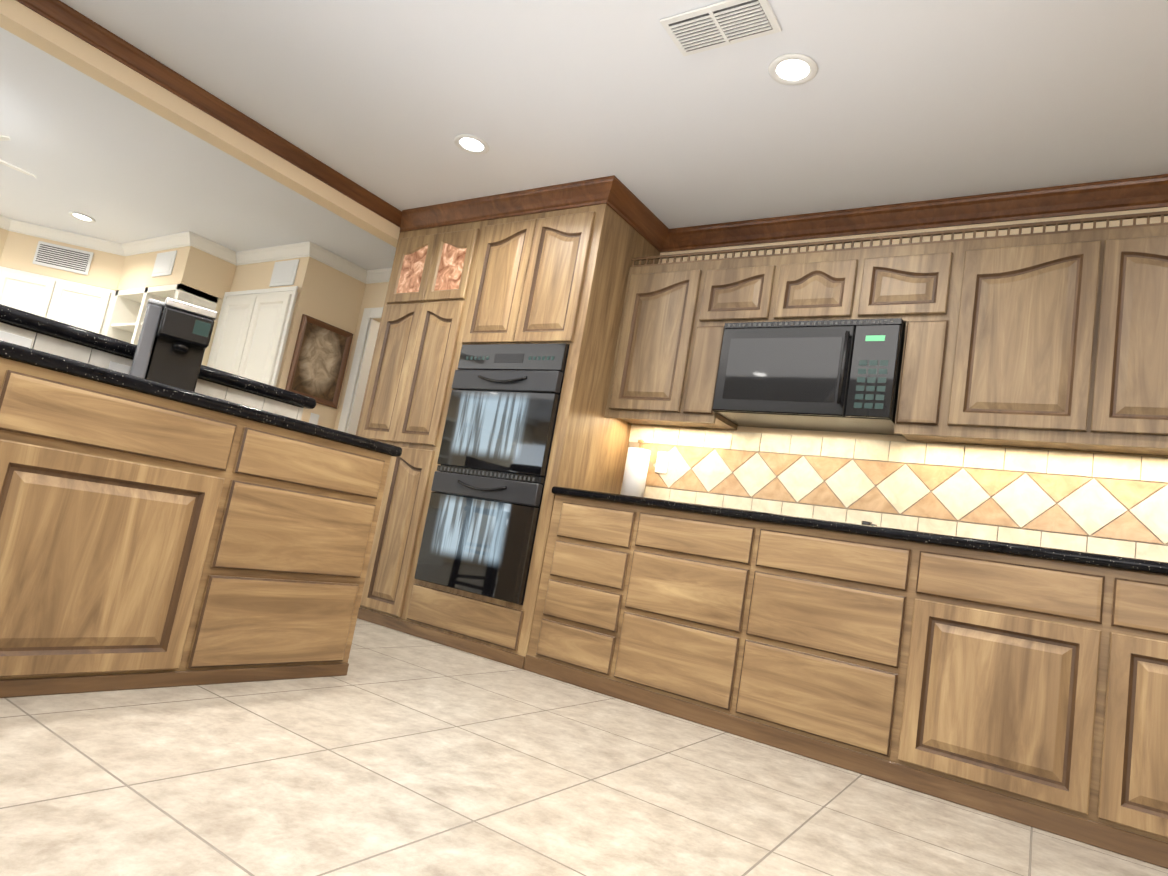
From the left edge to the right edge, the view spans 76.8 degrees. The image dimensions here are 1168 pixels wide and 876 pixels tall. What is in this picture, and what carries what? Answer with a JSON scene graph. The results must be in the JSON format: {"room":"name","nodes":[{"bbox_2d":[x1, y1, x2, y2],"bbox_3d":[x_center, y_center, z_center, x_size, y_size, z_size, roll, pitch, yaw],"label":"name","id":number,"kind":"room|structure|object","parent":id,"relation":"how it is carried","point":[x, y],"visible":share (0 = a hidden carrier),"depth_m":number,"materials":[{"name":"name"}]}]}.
{"room":"kitchen","nodes":[
{"label":"kitchen","id":0,"kind":"room"},
{"bbox_2d":[0,228,235,299],"bbox_3d":[-5.432,-2.032,3.848,2.028,0.386,6.536,4,-10,34],"label":"soffit","id":1,"kind":"structure","parent":0,"point":[201,270],"depth_m":6.06,"materials":[{"name":"beige paint"}]},
{"bbox_2d":[32,241,93,274],"bbox_3d":[-4.333,-1.497,6.131,0.420,0.200,0.013,11,-8,-10],"label":"air vent","id":2,"kind":"object","parent":1,"relation":"attached to","point":[60,257],"visible":1,"depth_m":6.13,"materials":[{"name":"white metal"}]},
{"bbox_2d":[151,250,176,276],"bbox_3d":[-3.307,-1.371,5.802,0.300,0.200,0.014,4,-10,34],"label":"air vent","id":3,"kind":"object","parent":1,"relation":"attached to","point":[164,263],"visible":0.98,"depth_m":5.79,"materials":[{"name":"white"}]},
{"bbox_2d":[0,27,395,269],"bbox_3d":[-4.060,-2.018,4.256,4.030,0.160,8.900,4,-10,34],"label":"ceiling","id":4,"kind":"structure","parent":0,"point":[117,167],"depth_m":4.69,"materials":[{"name":"white paint"}]},
{"bbox_2d":[0,135,35,177],"bbox_3d":[-3.458,-1.676,4.001,0.893,0.371,0.859,4,-10,34],"label":"ceiling fan","id":5,"kind":"object","parent":4,"relation":"hanging from","point":[4,138],"visible":1,"depth_m":4.22,"materials":[{"name":"white"}]},
{"bbox_2d":[68,211,95,222],"bbox_3d":[-3.855,-1.695,5.659,0.180,0.009,0.180,4,-10,34],"label":"recessed light","id":6,"kind":"object","parent":4,"relation":"in","point":[81,216],"visible":0.96,"depth_m":5.66,"materials":[{"name":"white"}]},
{"bbox_2d":[230,258,298,291],"bbox_3d":[-3.501,-0.317,6.212,2.990,2.430,0.120,4,-10,34],"label":"wall","id":7,"kind":"structure","parent":0,"point":[254,276],"depth_m":5.77,"materials":[{"name":"beige paint"}]},
{"bbox_2d":[104,284,222,365],"bbox_3d":[-3.475,-0.760,5.979,1.060,0.840,0.345,4,-10,34],"label":"built-in shelf","id":8,"kind":"object","parent":7,"relation":"attached to","point":[126,316],"visible":0.27,"depth_m":5.90,"materials":[{"name":"beige wood"}]},
{"bbox_2d":[207,286,297,386],"bbox_3d":[-2.542,-0.664,5.551,0.950,0.950,0.050,4,-10,34],"label":"upper cabinet","id":9,"kind":"object","parent":7,"relation":"attached to","point":[251,334],"visible":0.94,"depth_m":5.50,"materials":[{"name":"white wood"}]},
{"bbox_2d":[276,257,365,428],"bbox_3d":[-2.111,-0.177,5.499,0.120,2.430,0.530,4,-10,34],"label":"wall","id":10,"kind":"structure","parent":0,"point":[330,295],"depth_m":5.53,"materials":[{"name":"beige paint"}]},
{"bbox_2d":[0,215,391,283],"bbox_3d":[-4.343,-2.054,3.452,3.587,0.084,7.067,4,-10,34],"label":"crown molding","id":11,"kind":"structure","parent":10,"relation":"attached to","point":[291,251],"depth_m":5.78,"materials":[{"name":"white wood"}]},
{"bbox_2d":[269,259,298,286],"bbox_3d":[-2.252,-1.237,5.530,0.300,0.200,0.014,4,-10,34],"label":"speaker","id":12,"kind":"object","parent":10,"relation":"attached to","point":[283,273],"visible":1,"depth_m":5.52,"materials":[{"name":"white plastic"}]},
{"bbox_2d":[309,413,318,424],"bbox_3d":[-2.025,-0.123,5.517,0.005,0.120,0.075,4,-10,34],"label":"light switch","id":13,"kind":"object","parent":10,"relation":"attached to","point":[314,418],"visible":0.56,"depth_m":5.52,"materials":[{"name":"white plastic"}]},
{"bbox_2d":[285,314,352,408],"bbox_3d":[-1.974,-0.565,5.520,0.028,0.600,0.450,4,-10,34],"label":"picture frame","id":14,"kind":"object","parent":10,"relation":"attached to","point":[319,361],"visible":0.85,"depth_m":5.52,"materials":[{"name":"brown wood"}]},
{"bbox_2d":[0,618,1167,875],"bbox_3d":[-2.036,0.631,2.099,10.530,0.060,9.100,4,-10,34],"label":"floor","id":15,"kind":"structure","parent":0,"point":[394,752],"depth_m":1.85,"materials":[{"name":"tile"}]},
{"bbox_2d":[0,356,251,697],"bbox_3d":[-1.633,0.258,2.245,0.719,0.845,0.650,4,-10,34],"label":"base cabinet","id":16,"kind":"object","parent":15,"relation":"on","point":[217,526],"depth_m":2.05,"materials":[{"name":"brown wood"}]},
{"bbox_2d":[0,304,401,455],"bbox_3d":[-1.271,-0.204,1.741,1.812,0.040,2.640,4,-10,34],"label":"countertop","id":17,"kind":"structure","parent":16,"relation":"on","point":[26,337],"depth_m":2.54,"materials":[{"name":"black stone"}]},
{"bbox_2d":[129,298,217,391],"bbox_3d":[-1.471,-0.308,2.624,0.212,0.335,0.202,15,-9,-33],"label":"coffee maker","id":18,"kind":"object","parent":17,"relation":"on","point":[173,341],"visible":0.71,"depth_m":2.58,"materials":[{"name":"black plastic"}]},
{"bbox_2d":[188,420,398,685],"bbox_3d":[-1.283,0.393,2.770,0.719,0.845,0.640,4,-10,34],"label":"base cabinet","id":19,"kind":"object","parent":15,"relation":"on","point":[284,600],"depth_m":2.54,"materials":[{"name":"brown wood"}]},
{"bbox_2d":[356,228,431,443],"bbox_3d":[-1.076,-0.140,4.698,0.372,2.488,0.686,4,-10,34],"label":"tall cabinet","id":20,"kind":"object","parent":15,"relation":"on","point":[404,282],"depth_m":4.54,"materials":[{"name":"brown wood"}]},
{"bbox_2d":[357,222,475,628],"bbox_3d":[-0.775,-0.117,4.491,0.360,2.488,0.686,4,-10,34],"label":"tall cabinet","id":21,"kind":"object","parent":15,"relation":"on","point":[446,258],"depth_m":4.27,"materials":[{"name":"brown wood"}]},
{"bbox_2d":[392,204,659,668],"bbox_3d":[-0.278,-0.079,4.150,0.848,2.488,0.686,4,-10,34],"label":"tall cabinet","id":22,"kind":"object","parent":15,"relation":"on","point":[486,392],"depth_m":3.88,"materials":[{"name":"brown wood"}]},
{"bbox_2d":[523,494,638,694],"bbox_3d":[0.146,0.770,3.681,0.483,0.845,0.632,4,-10,34],"label":"base cabinet","id":23,"kind":"object","parent":15,"relation":"on","point":[574,635],"depth_m":3.41,"materials":[{"name":"brown wood"}]},
{"bbox_2d":[607,506,758,733],"bbox_3d":[0.579,0.803,3.384,0.570,0.845,0.632,4,-10,34],"label":"base cabinet","id":24,"kind":"object","parent":15,"relation":"on","point":[679,648],"depth_m":3.11,"materials":[{"name":"brown wood"}]},
{"bbox_2d":[731,522,918,783],"bbox_3d":[1.062,0.839,3.052,0.603,0.845,0.632,4,-10,34],"label":"base cabinet","id":25,"kind":"object","parent":15,"relation":"on","point":[827,636],"depth_m":2.77,"materials":[{"name":"brown wood"}]},
{"bbox_2d":[895,542,1114,847],"bbox_3d":[1.547,0.876,2.718,0.577,0.845,0.632,4,-10,34],"label":"base cabinet","id":26,"kind":"object","parent":15,"relation":"on","point":[1027,685],"depth_m":2.44,"materials":[{"name":"brown wood"}]},
{"bbox_2d":[552,486,1167,577],"bbox_3d":[1.785,0.455,2.658,4.296,0.039,0.647,4,-10,34],"label":"countertop","id":27,"kind":"structure","parent":26,"relation":"on","point":[964,543],"depth_m":2.72,"materials":[{"name":"black stone"}]},
{"bbox_2d":[621,439,650,496],"bbox_3d":[0.281,0.179,3.976,0.160,0.352,0.160,4,-10,34],"label":"paper towel holder","id":28,"kind":"object","parent":27,"relation":"on","point":[635,471],"visible":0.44,"depth_m":3.92,"materials":[{"name":"white wood"}]},
{"bbox_2d":[675,501,876,525],"bbox_3d":[0.893,0.356,3.313,0.920,0.030,0.490,4,-10,34],"label":"cooktop","id":29,"kind":"object","parent":27,"relation":"in","point":[868,523],"depth_m":2.98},
{"bbox_2d":[1099,570,1167,868],"bbox_3d":[2.023,0.912,2.391,0.580,0.845,0.632,4,-10,34],"label":"base cabinet","id":30,"kind":"object","parent":15,"relation":"on","point":[1133,803],"depth_m":2.24,"materials":[{"name":"brown wood"}]},
{"bbox_2d":[60,0,1167,228],"bbox_3d":[-0.327,-1.899,0.741,6.100,0.100,7.290,4,-10,34],"label":"ceiling","id":31,"kind":"structure","parent":0,"point":[888,104],"depth_m":3.04,"materials":[{"name":"white paint"}]},
{"bbox_2d":[0,0,399,247],"bbox_3d":[-2.813,-1.961,2.406,0.120,0.160,7.070,4,-10,34],"label":"soffit","id":32,"kind":"structure","parent":31,"relation":"attached to","point":[28,25],"depth_m":3.59,"materials":[{"name":"beige paint"}]},
{"bbox_2d":[16,0,399,224],"bbox_3d":[-2.902,-2.046,2.106,0.060,0.105,6.447,4,-10,34],"label":"crown molding","id":33,"kind":"structure","parent":31,"relation":"attached to","point":[59,13],"depth_m":3.62,"materials":[{"name":"brown wood"}]},
{"bbox_2d":[454,134,488,154],"bbox_3d":[-0.562,-1.465,3.683,0.180,0.009,0.180,4,-10,34],"label":"recessed light","id":34,"kind":"object","parent":31,"relation":"in","point":[471,144],"visible":1,"depth_m":3.68,"materials":[{"name":"white"}]},
{"bbox_2d":[396,175,627,231],"bbox_3d":[-0.490,-1.327,4.227,1.598,0.105,0.078,4,-10,34],"label":"crown molding","id":35,"kind":"structure","parent":31,"relation":"attached to","point":[609,189],"depth_m":4.14,"materials":[{"name":"brown wood"}]},
{"bbox_2d":[660,0,781,55],"bbox_3d":[0.475,-1.439,2.577,0.380,0.016,0.200,4,-10,34],"label":"ceiling vent","id":36,"kind":"object","parent":31,"relation":"in","point":[716,25],"visible":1,"depth_m":2.56,"materials":[{"name":"white metal"}]},
{"bbox_2d":[768,53,817,85],"bbox_3d":[0.776,-1.367,2.739,0.180,0.009,0.180,4,-10,34],"label":"recessed light","id":37,"kind":"object","parent":31,"relation":"in","point":[793,69],"visible":1,"depth_m":2.73,"materials":[{"name":"white"}]},
{"bbox_2d":[334,207,1167,457],"bbox_3d":[0.974,0.083,3.771,7.180,2.490,0.120,4,-10,34],"label":"wall","id":38,"kind":"structure","parent":0,"point":[374,295],"depth_m":3.61,"materials":[{"name":"beige paint"}]},
{"bbox_2d":[338,307,382,434],"bbox_3d":[-1.487,0.070,5.407,0.910,2.135,0.138,4,-10,34],"label":"door frame","id":39,"kind":"structure","parent":38,"relation":"attached to","point":[366,355],"depth_m":5.66,"materials":[{"name":"white wood"}]},
{"bbox_2d":[607,189,671,247],"bbox_3d":[0.297,-1.218,4.038,0.078,0.105,0.510,4,-10,34],"label":"crown molding","id":40,"kind":"structure","parent":38,"relation":"attached to","point":[640,218],"depth_m":4.08,"materials":[{"name":"brown wood"}]},
{"bbox_2d":[605,255,711,428],"bbox_3d":[0.449,-0.504,4.000,0.460,0.832,0.317,4,-10,34],"label":"upper cabinet","id":41,"kind":"object","parent":38,"relation":"attached to","point":[659,377],"depth_m":3.85,"materials":[{"name":"brown wood"}]},
{"bbox_2d":[696,247,779,338],"bbox_3d":[0.840,-0.707,3.791,0.395,0.362,0.317,4,-10,34],"label":"upper cabinet","id":42,"kind":"object","parent":38,"relation":"attached to","point":[740,285],"depth_m":3.67,"materials":[{"name":"brown wood"}]},
{"bbox_2d":[704,311,859,432],"bbox_3d":[0.992,-0.299,3.536,0.628,0.446,0.385,4,-10,34],"label":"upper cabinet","id":43,"kind":"object","parent":38,"relation":"attached to","point":[765,371],"depth_m":3.42,"materials":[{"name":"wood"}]},
{"bbox_2d":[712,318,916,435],"bbox_3d":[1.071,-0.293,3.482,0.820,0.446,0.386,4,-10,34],"label":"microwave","id":44,"kind":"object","parent":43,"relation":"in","point":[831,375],"depth_m":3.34,"materials":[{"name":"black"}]},
{"bbox_2d":[772,239,863,314],"bbox_3d":[1.163,-0.682,3.569,0.390,0.362,0.317,4,-10,34],"label":"upper cabinet","id":45,"kind":"object","parent":38,"relation":"attached to","point":[822,280],"depth_m":3.44,"materials":[{"name":"brown wood"}]},
{"bbox_2d":[844,311,919,438],"bbox_3d":[1.317,-0.274,3.312,0.221,0.446,0.385,4,-10,34],"label":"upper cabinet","id":46,"kind":"object","parent":38,"relation":"attached to","point":[885,351],"depth_m":3.17,"materials":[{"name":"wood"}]},
{"bbox_2d":[620,425,1167,561],"bbox_3d":[2.000,0.280,2.953,4.294,0.450,0.009,4,-10,34],"label":"tile backsplash","id":47,"kind":"structure","parent":38,"relation":"attached to","point":[1110,504],"depth_m":3.27,"materials":[{"name":"beige tile"}]},
{"bbox_2d":[655,451,669,473],"bbox_3d":[0.428,0.133,4.030,0.075,0.120,0.008,4,-10,34],"label":"outlet","id":48,"kind":"object","parent":47,"relation":"attached to","point":[662,462],"visible":1,"depth_m":4.03,"materials":[{"name":"white plastic"}]},
{"bbox_2d":[856,231,963,346],"bbox_3d":[1.486,-0.658,3.347,0.395,0.362,0.317,4,-10,34],"label":"upper cabinet","id":49,"kind":"object","parent":38,"relation":"attached to","point":[918,280],"depth_m":3.19,"materials":[{"name":"brown wood"}]},
{"bbox_2d":[656,174,1167,252],"bbox_3d":[2.207,-1.018,3.108,4.297,0.105,0.078,4,-10,34],"label":"crown molding","id":50,"kind":"structure","parent":38,"relation":"attached to","point":[1146,192],"depth_m":3.47,"materials":[{"name":"brown wood"}]},
{"bbox_2d":[932,219,1107,451],"bbox_3d":[1.816,-0.400,3.060,0.506,0.832,0.317,4,-10,34],"label":"upper cabinet","id":51,"kind":"object","parent":38,"relation":"attached to","point":[1056,339],"depth_m":2.92,"materials":[{"name":"brown wood"}]},
{"bbox_2d":[1092,215,1167,455],"bbox_3d":[2.223,-0.370,2.780,0.482,0.832,0.317,4,-10,34],"label":"upper cabinet","id":52,"kind":"object","parent":38,"relation":"attached to","point":[1132,377],"depth_m":2.72,"materials":[{"name":"brown wood"}]},
{"bbox_3d":[-6.522,-1.116,4.267,0.120,2.430,6.660,4,-10,34],"label":"wall","id":53,"kind":"structure","parent":0,"visible":0},
{"bbox_2d":[0,266,115,334],"bbox_3d":[-4.472,-0.887,6.307,0.962,0.840,1.006,4,-10,34],"label":"upper cabinet","id":54,"kind":"object","parent":53,"relation":"attached to","point":[82,306],"visible":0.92,"depth_m":6.08,"materials":[{"name":"white wood"}]}
]}

